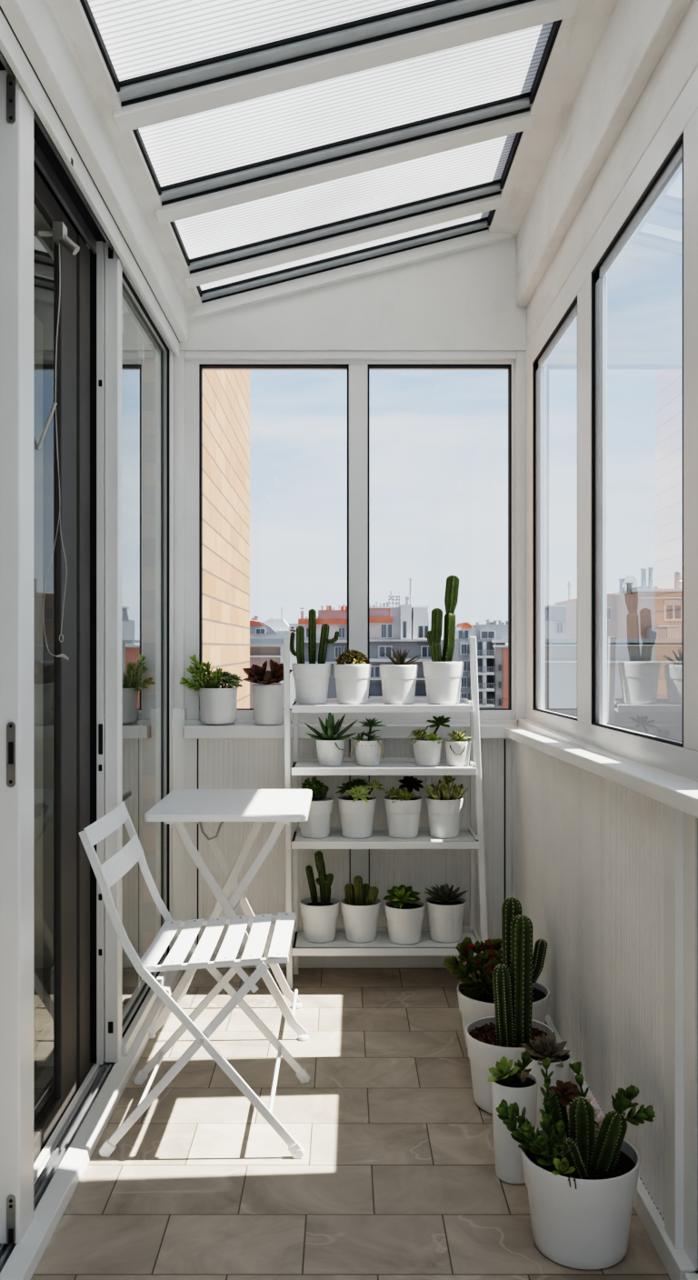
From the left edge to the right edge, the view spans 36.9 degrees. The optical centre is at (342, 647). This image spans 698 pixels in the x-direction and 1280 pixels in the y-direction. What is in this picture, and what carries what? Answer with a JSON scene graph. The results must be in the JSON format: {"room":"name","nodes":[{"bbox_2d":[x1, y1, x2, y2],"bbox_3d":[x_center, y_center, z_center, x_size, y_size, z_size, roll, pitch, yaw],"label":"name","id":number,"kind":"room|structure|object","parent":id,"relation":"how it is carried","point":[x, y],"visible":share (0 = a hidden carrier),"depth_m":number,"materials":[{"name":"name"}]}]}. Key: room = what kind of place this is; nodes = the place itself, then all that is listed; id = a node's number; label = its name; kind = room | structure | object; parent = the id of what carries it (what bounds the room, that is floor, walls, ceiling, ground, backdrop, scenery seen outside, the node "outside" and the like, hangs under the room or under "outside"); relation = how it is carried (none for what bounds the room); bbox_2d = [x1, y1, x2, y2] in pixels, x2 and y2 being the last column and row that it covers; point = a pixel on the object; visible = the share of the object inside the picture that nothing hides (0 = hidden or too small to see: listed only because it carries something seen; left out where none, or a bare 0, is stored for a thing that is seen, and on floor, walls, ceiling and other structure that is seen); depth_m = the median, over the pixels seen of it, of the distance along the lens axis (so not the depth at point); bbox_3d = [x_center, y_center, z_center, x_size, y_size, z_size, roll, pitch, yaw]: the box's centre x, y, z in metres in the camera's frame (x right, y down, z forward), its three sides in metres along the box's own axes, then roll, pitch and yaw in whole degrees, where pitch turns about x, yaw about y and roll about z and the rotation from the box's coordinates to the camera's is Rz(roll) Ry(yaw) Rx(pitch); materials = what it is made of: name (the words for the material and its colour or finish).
{"room":"sunroom","nodes":[
{"label":"sunroom","id":0,"kind":"room"},
{"bbox_2d":[33,236,54,1009],"bbox_3d":[-2.100,-0.100,1.460,2.800,2.600,4.880,0,0,0],"label":"wall","id":1,"kind":"structure","parent":0,"point":[44,264],"depth_m":3.56,"materials":[{"name":"paint"}]},
{"bbox_2d":[33,997,93,1129],"bbox_3d":[-2.058,1.220,1.500,2.684,0.039,4.800,0,0,0],"label":"floor","id":2,"kind":"structure","parent":0,"point":[44,1076],"depth_m":2.93,"materials":[{"name":"tile"}]},
{"bbox_2d":[0,0,189,1279],"bbox_3d":[-0.689,-0.100,1.715,0.222,2.600,4.430,0,0,0],"label":"wall","id":3,"kind":"structure","parent":0,"point":[75,156],"depth_m":2.48,"materials":[{"name":"white paint"}]},
{"bbox_2d":[0,70,33,1245],"bbox_3d":[-1.116,0.019,2.092,0.968,2.302,0.103,0,0,0],"label":"door","id":4,"kind":"structure","parent":3,"relation":"in","point":[16,111],"depth_m":2.05,"materials":[{"name":"white metal"}]},
{"bbox_2d":[37,965,54,1066],"bbox_3d":[-0.816,1.065,3.045,0.118,0.270,0.110,0,0,0],"label":"trim","id":5,"kind":"structure","parent":3,"relation":"attached to","point":[45,1040],"depth_m":2.99,"materials":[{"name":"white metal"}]},
{"bbox_2d":[33,166,89,1163],"bbox_3d":[-0.728,0.043,2.425,0.055,2.285,0.950,0,0,0],"label":"door","id":6,"kind":"structure","parent":3,"relation":"in","point":[72,675],"depth_m":2.71,"materials":[{"name":"black metal"}]},
{"bbox_2d":[38,221,79,255],"bbox_3d":[-0.664,-0.955,2.450,0.096,0.069,0.040,0,0,0],"label":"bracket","id":7,"kind":"object","parent":6,"relation":"attached to","point":[59,234],"visible":1,"depth_m":2.44,"materials":[{"name":"metal"}]},
{"bbox_2d":[43,241,69,659],"bbox_3d":[-0.672,-0.464,2.450,0.060,0.989,0.009,0,0,0],"label":"pull cord","id":8,"kind":"object","parent":7,"relation":"hanging from","point":[63,655],"visible":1,"depth_m":2.45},
{"bbox_2d":[36,401,57,449],"bbox_3d":[-0.694,-0.519,2.450,0.049,0.112,0.009,0,0,0],"label":"blind wand","id":9,"kind":"object","parent":8,"relation":"hanging from","point":[54,405],"visible":1,"depth_m":2.45,"materials":[{"name":"white plastic"}]},
{"bbox_2d":[89,240,173,1064],"bbox_3d":[-0.672,0.016,3.428,0.080,2.308,1.004,0,0,0],"label":"door","id":10,"kind":"structure","parent":3,"relation":"in","point":[132,364],"depth_m":3.23,"materials":[{"name":"white metal"}]},
{"bbox_2d":[47,0,616,320],"bbox_3d":[0.020,-1.427,1.718,1.360,0.405,4.435,0,0,0],"label":"ceiling","id":11,"kind":"structure","parent":0,"point":[268,150],"depth_m":2.85,"materials":[{"name":"white glass"}]},
{"bbox_2d":[172,237,527,953],"bbox_3d":[0.010,-0.214,3.980,1.420,2.828,0.140,0,0,0],"label":"wall","id":12,"kind":"structure","parent":0,"point":[465,300],"depth_m":3.93,"materials":[{"name":"white paint"}]},
{"bbox_2d":[183,952,460,968],"bbox_3d":[0.020,1.174,3.931,1.280,0.052,0.038,0,0,0],"label":"baseboard","id":13,"kind":"structure","parent":12,"relation":"attached to","point":[304,961],"depth_m":3.91,"materials":[{"name":"white wood"}]},
{"bbox_2d":[173,350,525,739],"bbox_3d":[0.030,-0.390,3.962,1.380,1.456,0.200,0,0,0],"label":"window","id":14,"kind":"structure","parent":12,"relation":"in","point":[188,367],"depth_m":3.97,"materials":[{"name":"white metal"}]},
{"bbox_2d":[180,654,242,724],"bbox_3d":[-0.488,0.157,3.929,0.237,0.262,0.143,0,0,11],"label":"potted succulent","id":15,"kind":"object","parent":14,"relation":"on","point":[218,705],"visible":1,"depth_m":3.88,"materials":[{"name":"white ceramic"}]},
{"bbox_2d":[199,687,237,724],"bbox_3d":[-0.467,0.220,3.925,0.143,0.137,0.143,0,0,0],"label":"pot","id":16,"kind":"object","parent":15,"relation":"on","point":[218,705],"depth_m":3.87,"materials":[{"name":"white ceramic"}]},
{"bbox_2d":[242,659,292,724],"bbox_3d":[-0.273,0.166,3.927,0.173,0.244,0.179,0,0,-38],"label":"potted succulent","id":17,"kind":"object","parent":14,"relation":"on","point":[267,696],"visible":0.98,"depth_m":3.88,"materials":[{"name":"white ceramic"}]},
{"bbox_2d":[251,683,283,724],"bbox_3d":[-0.278,0.214,3.925,0.127,0.149,0.127,0,0,0],"label":"pot","id":18,"kind":"object","parent":17,"relation":"on","point":[267,698],"depth_m":3.88,"materials":[{"name":"white ceramic"}]},
{"bbox_2d":[30,968,670,1279],"bbox_3d":[0.019,1.220,1.540,1.281,0.040,4.880,0,0,0],"label":"floor","id":19,"kind":"structure","parent":0,"point":[395,1178],"depth_m":2.42,"materials":[{"name":"tile"}]},
{"bbox_2d":[78,800,309,1159],"bbox_3d":[-0.355,0.812,2.670,0.532,0.783,0.439,0,0,0],"label":"folding chair","id":20,"kind":"object","parent":19,"relation":"on","point":[278,928],"visible":1,"depth_m":2.55,"materials":[{"name":"white metal"}]},
{"bbox_2d":[143,789,312,1040],"bbox_3d":[-0.356,0.845,3.330,0.509,0.711,0.560,0,0,0],"label":"folding table","id":21,"kind":"object","parent":19,"relation":"on","point":[282,806],"visible":0.87,"depth_m":3.21,"materials":[{"name":"white metal"}]},
{"bbox_2d":[283,636,488,989],"bbox_3d":[0.152,0.581,3.736,0.725,1.239,0.229,0,0,0],"label":"plant stand","id":22,"kind":"object","parent":19,"relation":"on","point":[467,838],"visible":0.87,"depth_m":3.67,"materials":[{"name":"white wood"}]},
{"bbox_2d":[290,609,339,704],"bbox_3d":[-0.105,0.032,3.739,0.154,0.339,0.140,0,0,-34],"label":"potted cactus","id":23,"kind":"object","parent":22,"relation":"on","point":[311,679],"visible":0.99,"depth_m":3.71,"materials":[{"name":"ceramic"}]},
{"bbox_2d":[291,663,330,704],"bbox_3d":[-0.111,0.130,3.735,0.140,0.143,0.140,0,0,0],"label":"pot","id":24,"kind":"object","parent":23,"relation":"on","point":[311,680],"depth_m":3.68,"materials":[{"name":"white ceramic"}]},
{"bbox_2d":[300,776,334,838],"bbox_3d":[-0.098,0.569,3.735,0.134,0.211,0.134,0,0,-41],"label":"potted succulent","id":25,"kind":"object","parent":22,"relation":"on","point":[317,825],"visible":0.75,"depth_m":3.69,"materials":[{"name":"white ceramic"}]},
{"bbox_2d":[300,850,339,942],"bbox_3d":[-0.081,0.885,3.735,0.143,0.315,0.143,0,0,0],"label":"potted cactus","id":26,"kind":"object","parent":22,"relation":"on","point":[319,914],"visible":1,"depth_m":3.71,"materials":[{"name":"ceramic"}]},
{"bbox_2d":[300,896,339,942],"bbox_3d":[-0.081,0.975,3.735,0.143,0.135,0.143,0,0,0],"label":"pot","id":27,"kind":"object","parent":26,"relation":"on","point":[319,914],"depth_m":3.69,"materials":[{"name":"white ceramic"}]},
{"bbox_2d":[304,712,358,766],"bbox_3d":[-0.041,0.318,3.722,0.193,0.202,0.111,0,0,0],"label":"agave","id":28,"kind":"object","parent":22,"relation":"on","point":[330,746],"visible":1,"depth_m":3.70,"materials":[{"name":"ceramic"}]},
{"bbox_2d":[315,739,345,766],"bbox_3d":[-0.044,0.373,3.725,0.105,0.092,0.105,0,0,0],"label":"pot","id":29,"kind":"object","parent":28,"relation":"on","point":[330,752],"depth_m":3.68,"materials":[{"name":"white ceramic"}]},
{"bbox_2d":[333,649,371,704],"bbox_3d":[0.036,0.104,3.735,0.134,0.194,0.134,0,0,-41],"label":"potted succulent","id":30,"kind":"object","parent":22,"relation":"on","point":[352,680],"visible":1,"depth_m":3.69,"materials":[{"name":"ceramic"}]},
{"bbox_2d":[340,875,380,942],"bbox_3d":[0.065,0.927,3.735,0.143,0.232,0.143,0,0,0],"label":"potted cactus","id":31,"kind":"object","parent":22,"relation":"on","point":[361,905],"visible":1,"depth_m":3.70,"materials":[{"name":"ceramic"}]},
{"bbox_2d":[340,898,380,942],"bbox_3d":[0.065,0.974,3.735,0.143,0.136,0.143,0,0,0],"label":"pot","id":32,"kind":"object","parent":22,"relation":"on","point":[360,915],"depth_m":3.69,"materials":[{"name":"white ceramic"}]},
{"bbox_2d":[335,778,386,838],"bbox_3d":[0.057,0.573,3.730,0.168,0.203,0.138,0,0,44],"label":"potted succulent","id":33,"kind":"object","parent":22,"relation":"on","point":[356,809],"visible":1,"depth_m":3.69,"materials":[{"name":"white ceramic"}]},
{"bbox_2d":[338,795,376,838],"bbox_3d":[0.052,0.606,3.735,0.138,0.137,0.138,0,0,0],"label":"pot","id":34,"kind":"object","parent":33,"relation":"on","point":[356,812],"depth_m":3.68,"materials":[{"name":"white ceramic"}]},
{"bbox_2d":[350,717,384,766],"bbox_3d":[0.092,0.335,3.724,0.131,0.168,0.101,0,0,0],"label":"potted succulent","id":35,"kind":"object","parent":22,"relation":"on","point":[367,750],"visible":1,"depth_m":3.69,"materials":[{"name":"white ceramic"}]},
{"bbox_2d":[354,738,382,766],"bbox_3d":[0.091,0.374,3.725,0.100,0.090,0.100,0,0,0],"label":"pot","id":36,"kind":"object","parent":35,"relation":"on","point":[367,750],"depth_m":3.69,"materials":[{"name":"white ceramic"}]},
{"bbox_2d":[291,698,473,712],"bbox_3d":[0.140,0.208,3.751,0.636,0.040,0.199,0,0,0],"label":"shelf","id":37,"kind":"object","parent":22,"relation":"attached to","point":[374,705],"depth_m":3.65,"materials":[{"name":"white wood"}]},
{"bbox_2d":[291,757,476,775],"bbox_3d":[0.144,0.426,3.745,0.644,0.040,0.209,0,0,0],"label":"shelf","id":38,"kind":"object","parent":22,"relation":"attached to","point":[302,765],"depth_m":3.64,"materials":[{"name":"white wood"}]},
{"bbox_2d":[291,827,479,849],"bbox_3d":[0.148,0.681,3.740,0.651,0.040,0.219,0,0,0],"label":"shelf","id":39,"kind":"object","parent":22,"relation":"attached to","point":[467,838],"depth_m":3.64,"materials":[{"name":"white wood"}]},
{"bbox_2d":[292,926,482,955],"bbox_3d":[0.157,1.049,3.736,0.661,0.040,0.229,0,0,0],"label":"shelf","id":40,"kind":"object","parent":22,"relation":"attached to","point":[382,945],"depth_m":3.65,"materials":[{"name":"white wood"}]},
{"bbox_2d":[380,647,420,704],"bbox_3d":[0.205,0.099,3.742,0.146,0.204,0.153,0,0,0],"label":"potted succulent","id":41,"kind":"object","parent":22,"relation":"on","point":[398,679],"visible":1,"depth_m":3.69,"materials":[{"name":"white ceramic"}]},
{"bbox_2d":[380,664,418,704],"bbox_3d":[0.200,0.132,3.735,0.136,0.139,0.136,0,0,0],"label":"pot","id":42,"kind":"object","parent":41,"relation":"on","point":[398,681],"depth_m":3.68,"materials":[{"name":"white ceramic"}]},
{"bbox_2d":[383,776,423,838],"bbox_3d":[0.215,0.569,3.733,0.136,0.210,0.141,0,0,18],"label":"potted succulent","id":43,"kind":"object","parent":22,"relation":"on","point":[403,808],"visible":1,"depth_m":3.69,"materials":[{"name":"white ceramic"}]},
{"bbox_2d":[384,795,422,838],"bbox_3d":[0.216,0.606,3.735,0.136,0.137,0.136,0,0,0],"label":"pot","id":44,"kind":"object","parent":43,"relation":"on","point":[403,812],"depth_m":3.69,"materials":[{"name":"white ceramic"}]},
{"bbox_2d":[382,884,425,944],"bbox_3d":[0.218,0.946,3.716,0.151,0.192,0.143,0,0,45],"label":"potted echeveria","id":45,"kind":"object","parent":22,"relation":"on","point":[405,913],"visible":1,"depth_m":3.67,"materials":[{"name":"ceramic"}]},
{"bbox_2d":[384,900,425,944],"bbox_3d":[0.221,0.977,3.713,0.143,0.130,0.143,0,0,0],"label":"pot","id":46,"kind":"object","parent":22,"relation":"on","point":[405,918],"depth_m":3.66,"materials":[{"name":"white ceramic"}]},
{"bbox_2d":[408,715,450,766],"bbox_3d":[0.310,0.332,3.728,0.157,0.175,0.112,0,0,0],"label":"potted succulent","id":47,"kind":"object","parent":22,"relation":"on","point":[427,749],"visible":1,"depth_m":3.69,"materials":[{"name":"white ceramic"}]},
{"bbox_2d":[412,738,442,766],"bbox_3d":[0.302,0.374,3.725,0.106,0.091,0.106,0,0,0],"label":"pot","id":48,"kind":"object","parent":47,"relation":"on","point":[427,751],"depth_m":3.69,"materials":[{"name":"white ceramic"}]},
{"bbox_2d":[422,575,463,704],"bbox_3d":[0.359,-0.028,3.735,0.146,0.459,0.146,0,0,0],"label":"potted cactus","id":49,"kind":"object","parent":22,"relation":"on","point":[443,676],"visible":1,"depth_m":3.72,"materials":[{"name":"ceramic"}]},
{"bbox_2d":[422,661,463,704],"bbox_3d":[0.359,0.126,3.735,0.146,0.150,0.146,0,0,0],"label":"pot","id":50,"kind":"object","parent":49,"relation":"on","point":[443,679],"depth_m":3.68,"materials":[{"name":"white ceramic"}]},
{"bbox_2d":[423,883,468,942],"bbox_3d":[0.370,0.946,3.735,0.160,0.194,0.155,0,0,0],"label":"potted echeveria","id":51,"kind":"object","parent":22,"relation":"on","point":[445,909],"visible":1,"depth_m":3.69,"materials":[{"name":"ceramic"}]},
{"bbox_2d":[424,775,468,838],"bbox_3d":[0.365,0.565,3.730,0.140,0.218,0.139,0,0,43],"label":"potted succulent","id":52,"kind":"object","parent":22,"relation":"on","point":[445,808],"visible":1,"depth_m":3.69,"materials":[{"name":"white ceramic"}]},
{"bbox_2d":[426,796,463,838],"bbox_3d":[0.364,0.605,3.735,0.132,0.138,0.132,0,0,0],"label":"pot","id":53,"kind":"object","parent":52,"relation":"on","point":[444,812],"depth_m":3.69,"materials":[{"name":"white ceramic"}]},
{"bbox_2d":[444,728,471,766],"bbox_3d":[0.411,0.354,3.716,0.092,0.130,0.101,0,0,-21],"label":"potted succulent","id":54,"kind":"object","parent":22,"relation":"on","point":[457,749],"visible":1,"depth_m":3.69,"materials":[{"name":"white ceramic"}]},
{"bbox_2d":[444,740,470,766],"bbox_3d":[0.410,0.376,3.720,0.092,0.087,0.092,0,0,0],"label":"pot","id":55,"kind":"object","parent":54,"relation":"on","point":[457,752],"depth_m":3.68,"materials":[{"name":"white ceramic"}]},
{"bbox_2d":[442,937,549,1048],"bbox_3d":[0.459,1.036,3.121,0.317,0.327,0.304,0,0,0],"label":"potted plant","id":56,"kind":"object","parent":19,"relation":"on","point":[475,992],"visible":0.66,"depth_m":3.08,"materials":[{"name":"plant"}]},
{"bbox_2d":[457,976,549,1048],"bbox_3d":[0.480,1.111,3.130,0.276,0.176,0.276,0,0,0],"label":"pot","id":57,"kind":"object","parent":19,"relation":"on","point":[475,1004],"depth_m":3.07,"materials":[{"name":"white ceramic"}]},
{"bbox_2d":[465,896,553,1113],"bbox_3d":[0.441,0.932,2.755,0.232,0.534,0.232,0,0,11],"label":"potted cactus","id":58,"kind":"object","parent":19,"relation":"on","point":[489,1039],"visible":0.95,"depth_m":2.71,"materials":[{"name":"plant"}]},
{"bbox_2d":[465,1016,553,1113],"bbox_3d":[0.441,1.105,2.755,0.233,0.188,0.233,0,0,0],"label":"pot","id":59,"kind":"object","parent":19,"relation":"on","point":[486,1045],"depth_m":2.71,"materials":[{"name":"white ceramic"}]},
{"bbox_2d":[487,1050,538,1184],"bbox_3d":[0.390,1.057,2.375,0.106,0.284,0.105,0,0,35],"label":"potted succulent","id":60,"kind":"object","parent":19,"relation":"on","point":[517,1085],"visible":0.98,"depth_m":2.34,"materials":[{"name":"white ceramic"}]},
{"bbox_2d":[520,1031,570,1129],"bbox_3d":[0.499,1.076,2.557,0.120,0.248,0.128,0,0,0],"label":"potted haworthia","id":61,"kind":"object","parent":19,"relation":"on","point":[544,1047],"visible":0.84,"depth_m":2.53,"materials":[{"name":"ceramic"}]},
{"bbox_2d":[495,1057,655,1269],"bbox_3d":[0.465,1.024,2.105,0.248,0.351,0.254,0,0,-33],"label":"potted succulent","id":62,"kind":"object","parent":19,"relation":"on","point":[581,1172],"visible":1,"depth_m":2.05,"materials":[{"name":"white ceramic"}]},
{"bbox_2d":[520,1128,640,1269],"bbox_3d":[0.477,1.105,2.100,0.234,0.188,0.234,0,0,0],"label":"pot","id":63,"kind":"object","parent":19,"relation":"on","point":[581,1209],"depth_m":2.02,"materials":[{"name":"white ceramic"}]},
{"bbox_2d":[511,0,697,1272],"bbox_3d":[0.707,-0.200,1.760,0.147,2.800,4.520,0,0,0],"label":"wall","id":64,"kind":"structure","parent":0,"point":[605,872],"depth_m":2.49,"materials":[{"name":"white paint"}]},
{"bbox_2d":[505,66,697,818],"bbox_3d":[0.667,-0.399,1.745,0.135,1.462,4.490,0,0,0],"label":"window","id":65,"kind":"structure","parent":64,"relation":"in","point":[666,774],"depth_m":2.97,"materials":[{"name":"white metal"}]},
{"bbox_2d":[544,1013,697,1279],"bbox_3d":[0.643,1.173,1.708,0.043,0.055,4.415,0,0,0],"label":"baseboard","id":66,"kind":"structure","parent":64,"relation":"attached to","point":[678,1265],"depth_m":2.09,"materials":[{"name":"white wood"}]},
{"bbox_2d":[591,108,697,750],"bbox_3d":[0.775,-0.350,2.404,0.170,1.900,1.007,0,0,0],"label":"window","id":67,"kind":"structure","parent":64,"relation":"in","point":[685,151],"depth_m":2.11,"materials":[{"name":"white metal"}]},
{"label":"outside","id":68,"kind":"structure","parent":0,"visible":0},
{"bbox_3d":[30.000,19.700,132.250,340.000,1.000,255.500,0,0,0],"label":"ground","id":69,"kind":"structure","parent":68,"visible":0},
{"bbox_2d":[202,370,249,708],"bbox_3d":[-1.600,5.700,5.530,2.000,27.000,2.460,0,0,0],"label":"brick building","id":70,"kind":"structure","parent":69,"relation":"on","point":[225,393],"depth_m":5.46,"materials":[{"name":"beige brick"}]},
{"bbox_2d":[250,607,289,639],"bbox_3d":[-5.144,13.098,70.805,4.730,31.515,6.390,0,0,0],"label":"townhouse","id":71,"kind":"structure","parent":69,"relation":"on","point":[272,628],"depth_m":68.00,"materials":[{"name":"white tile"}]},
{"bbox_2d":[250,639,297,708],"bbox_3d":[-3.067,8.079,41.550,2.963,16.771,8.900,0,0,0],"label":"townhouse","id":72,"kind":"structure","parent":69,"relation":"on","point":[261,650],"depth_m":38.00,"materials":[{"name":"white paint"}]},
{"bbox_2d":[289,603,347,698],"bbox_3d":[-1.100,10.502,58.600,3.444,25.674,8.800,0,0,0],"label":"townhouse","id":73,"kind":"structure","parent":69,"relation":"on","point":[336,620],"depth_m":54.70,"materials":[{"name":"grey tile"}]},
{"bbox_2d":[370,578,432,698],"bbox_3d":[3.342,9.265,56.155,4.892,25.602,9.690,0,0,0],"label":"apartment building","id":74,"kind":"structure","parent":69,"relation":"on","point":[405,626],"depth_m":51.99,"materials":[{"name":"white concrete"}]},
{"bbox_2d":[440,620,508,708],"bbox_3d":[6.077,8.337,46.000,2.877,18.972,10.000,0,0,0],"label":"apartment building","id":75,"kind":"structure","parent":69,"relation":"on","point":[492,650],"depth_m":41.98,"materials":[{"name":"grey concrete"}]},
{"bbox_2d":[544,581,571,639],"bbox_3d":[15.987,12.976,75.050,3.708,35.155,6.900,0,0,0],"label":"townhouse","id":76,"kind":"structure","parent":69,"relation":"on","point":[555,615],"depth_m":71.99,"materials":[{"name":"metal"}]},
{"bbox_2d":[566,567,682,639],"bbox_3d":[15.804,9.514,56.350,5.174,26.802,15.300,0,0,0],"label":"apartment building","id":77,"kind":"structure","parent":69,"relation":"on","point":[643,612],"depth_m":50.09,"materials":[{"name":"white concrete"}]},
{"bbox_2d":[663,600,682,605],"bbox_3d":[15.784,-2.122,49.950,0.866,0.260,0.300,0,0,0],"label":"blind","id":78,"kind":"object","parent":77,"relation":"hanging from","point":[665,602],"depth_m":49.80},
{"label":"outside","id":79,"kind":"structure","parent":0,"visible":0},
{"bbox_2d":[544,639,682,742],"bbox_3d":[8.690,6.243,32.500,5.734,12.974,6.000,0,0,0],"label":"glass railing","id":80,"kind":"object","parent":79,"point":[645,676],"visible":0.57,"depth_m":30.00,"materials":[{"name":"clear glass"}]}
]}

